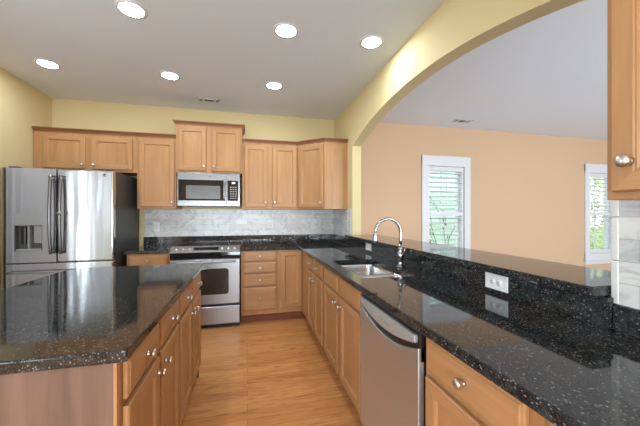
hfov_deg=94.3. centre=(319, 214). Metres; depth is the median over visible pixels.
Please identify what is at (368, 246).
outlet
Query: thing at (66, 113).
wall
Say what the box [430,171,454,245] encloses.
neighbouring house
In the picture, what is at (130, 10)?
recessed light
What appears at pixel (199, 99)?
ceiling vent
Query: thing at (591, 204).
leafy bush
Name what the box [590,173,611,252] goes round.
plantation shutter
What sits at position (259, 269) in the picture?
base cabinet
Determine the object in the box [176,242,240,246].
glass cooktop
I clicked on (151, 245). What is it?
countertop
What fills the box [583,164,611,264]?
window
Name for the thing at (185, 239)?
backsplash
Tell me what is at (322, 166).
upper cabinet
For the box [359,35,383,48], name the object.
recessed light
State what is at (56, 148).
upper cabinet
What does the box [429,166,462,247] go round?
plantation shutter
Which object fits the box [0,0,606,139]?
ceiling
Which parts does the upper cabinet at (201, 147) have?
door, crown moulding, door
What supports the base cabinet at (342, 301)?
on the floor
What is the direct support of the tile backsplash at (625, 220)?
attached to the wall at (456, 28)
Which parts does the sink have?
bowl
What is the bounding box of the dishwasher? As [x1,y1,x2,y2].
[360,293,425,425]
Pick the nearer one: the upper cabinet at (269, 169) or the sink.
the sink
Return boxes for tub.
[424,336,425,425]
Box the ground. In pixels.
[590,229,602,248]
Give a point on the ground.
(599, 239)
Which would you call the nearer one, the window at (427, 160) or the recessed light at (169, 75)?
the recessed light at (169, 75)
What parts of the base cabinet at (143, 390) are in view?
panel, drawer, door, knob, knob, drawer, door, knob, knob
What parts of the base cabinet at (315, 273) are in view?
drawer, door, drawer, door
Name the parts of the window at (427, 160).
frame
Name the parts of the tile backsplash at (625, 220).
edge trim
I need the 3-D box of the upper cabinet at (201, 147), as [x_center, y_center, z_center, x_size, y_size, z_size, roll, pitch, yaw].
[-1.408,-0.825,3.845,0.848,0.624,0.411,0,0,-14]
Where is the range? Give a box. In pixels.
[170,242,240,327]
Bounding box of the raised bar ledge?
[345,234,614,328]
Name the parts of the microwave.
door glass, handle, control panel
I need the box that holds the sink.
[341,263,403,278]
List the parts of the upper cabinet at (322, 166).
door, crown moulding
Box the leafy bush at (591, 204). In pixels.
[590,177,602,248]
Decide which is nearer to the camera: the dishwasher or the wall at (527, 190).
the dishwasher
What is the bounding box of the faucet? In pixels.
[372,217,404,266]
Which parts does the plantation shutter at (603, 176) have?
tilt rod, tilt rod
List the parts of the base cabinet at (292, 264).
door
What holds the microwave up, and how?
attached to the upper cabinet at (201, 147)
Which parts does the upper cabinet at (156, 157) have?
crown moulding, door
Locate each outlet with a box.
[154,222,159,230]
[268,220,272,227]
[366,243,370,250]
[485,272,507,292]
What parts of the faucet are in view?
gooseneck spout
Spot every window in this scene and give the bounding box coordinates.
[422,155,470,248]
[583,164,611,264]
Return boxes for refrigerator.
[0,166,138,289]
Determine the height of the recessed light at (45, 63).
0.009 m
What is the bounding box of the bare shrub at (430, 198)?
[430,198,454,245]
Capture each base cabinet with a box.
[0,298,179,425]
[127,253,169,265]
[177,272,201,424]
[241,250,277,322]
[278,250,312,330]
[307,256,329,361]
[324,267,361,413]
[426,337,546,425]
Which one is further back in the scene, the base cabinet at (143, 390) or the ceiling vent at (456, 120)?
the ceiling vent at (456, 120)
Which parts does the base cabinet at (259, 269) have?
drawer, drawer, drawer, drawer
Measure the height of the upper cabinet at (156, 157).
0.902 m
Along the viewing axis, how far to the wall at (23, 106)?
3.09 m
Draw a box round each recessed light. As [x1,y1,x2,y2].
[33,58,60,68]
[114,0,147,18]
[159,71,180,79]
[265,82,282,89]
[273,22,298,38]
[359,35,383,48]
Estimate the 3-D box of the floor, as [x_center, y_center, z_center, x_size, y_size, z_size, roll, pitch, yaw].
[-0.668,1.365,0.328,3.778,0.100,7.900,0,0,-14]
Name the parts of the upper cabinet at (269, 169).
door, crown moulding, door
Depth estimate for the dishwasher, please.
1.37 m
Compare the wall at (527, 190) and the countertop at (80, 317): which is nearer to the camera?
the countertop at (80, 317)
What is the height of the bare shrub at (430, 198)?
2.391 m
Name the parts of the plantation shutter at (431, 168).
tilt rod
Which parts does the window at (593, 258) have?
sill, frame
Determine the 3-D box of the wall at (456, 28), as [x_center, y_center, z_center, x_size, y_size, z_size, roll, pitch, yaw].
[1.167,-0.048,0.776,0.115,2.726,7.600,0,0,-14]
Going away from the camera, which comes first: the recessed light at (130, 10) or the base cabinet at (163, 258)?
the recessed light at (130, 10)
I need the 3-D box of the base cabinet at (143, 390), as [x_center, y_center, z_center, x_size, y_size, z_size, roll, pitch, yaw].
[-1.107,0.877,1.172,0.938,0.875,0.774,0,0,-14]
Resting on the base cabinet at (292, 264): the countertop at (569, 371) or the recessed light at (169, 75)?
the countertop at (569, 371)
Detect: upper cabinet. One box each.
[32,126,136,175]
[136,132,181,208]
[172,120,244,176]
[242,138,297,209]
[296,138,347,209]
[607,0,639,200]
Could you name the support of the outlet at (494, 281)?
attached to the raised bar ledge
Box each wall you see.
[0,68,51,289]
[52,98,333,246]
[334,0,637,336]
[361,122,610,270]
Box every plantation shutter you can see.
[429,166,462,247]
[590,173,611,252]
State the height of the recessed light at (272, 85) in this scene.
0.009 m
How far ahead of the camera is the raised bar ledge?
1.39 m
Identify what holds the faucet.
on the countertop at (569, 371)
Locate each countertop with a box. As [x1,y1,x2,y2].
[0,263,203,374]
[124,236,181,254]
[241,234,639,425]
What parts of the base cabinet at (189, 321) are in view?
door, drawer, door, drawer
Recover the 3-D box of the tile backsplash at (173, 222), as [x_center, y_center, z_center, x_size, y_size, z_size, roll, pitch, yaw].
[-1.029,0.114,4.146,2.553,0.362,0.009,0,0,-14]
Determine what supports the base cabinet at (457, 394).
on the floor
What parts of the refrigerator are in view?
dispenser panel, door, handle, freezer drawer, handle, door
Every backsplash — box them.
[145,209,333,236]
[182,235,241,242]
[334,208,350,235]
[611,200,639,309]
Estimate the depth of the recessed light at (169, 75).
3.00 m
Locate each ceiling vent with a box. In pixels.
[197,98,220,102]
[451,119,472,122]
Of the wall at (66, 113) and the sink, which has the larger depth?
the wall at (66, 113)
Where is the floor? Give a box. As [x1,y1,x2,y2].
[180,314,362,425]
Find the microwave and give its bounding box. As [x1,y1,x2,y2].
[177,172,240,206]
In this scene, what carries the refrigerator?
on the floor
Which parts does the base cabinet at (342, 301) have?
false drawer, door, door, false drawer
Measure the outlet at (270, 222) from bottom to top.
0.116 m
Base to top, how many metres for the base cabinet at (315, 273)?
0.875 m
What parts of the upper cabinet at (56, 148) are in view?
door, crown moulding, door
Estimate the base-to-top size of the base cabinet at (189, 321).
0.875 m
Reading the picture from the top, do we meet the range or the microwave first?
the microwave
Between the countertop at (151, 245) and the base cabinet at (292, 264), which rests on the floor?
the base cabinet at (292, 264)
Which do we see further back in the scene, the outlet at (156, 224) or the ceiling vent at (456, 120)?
the ceiling vent at (456, 120)
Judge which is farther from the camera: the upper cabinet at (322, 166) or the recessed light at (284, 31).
the upper cabinet at (322, 166)
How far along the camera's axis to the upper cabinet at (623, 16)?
0.74 m

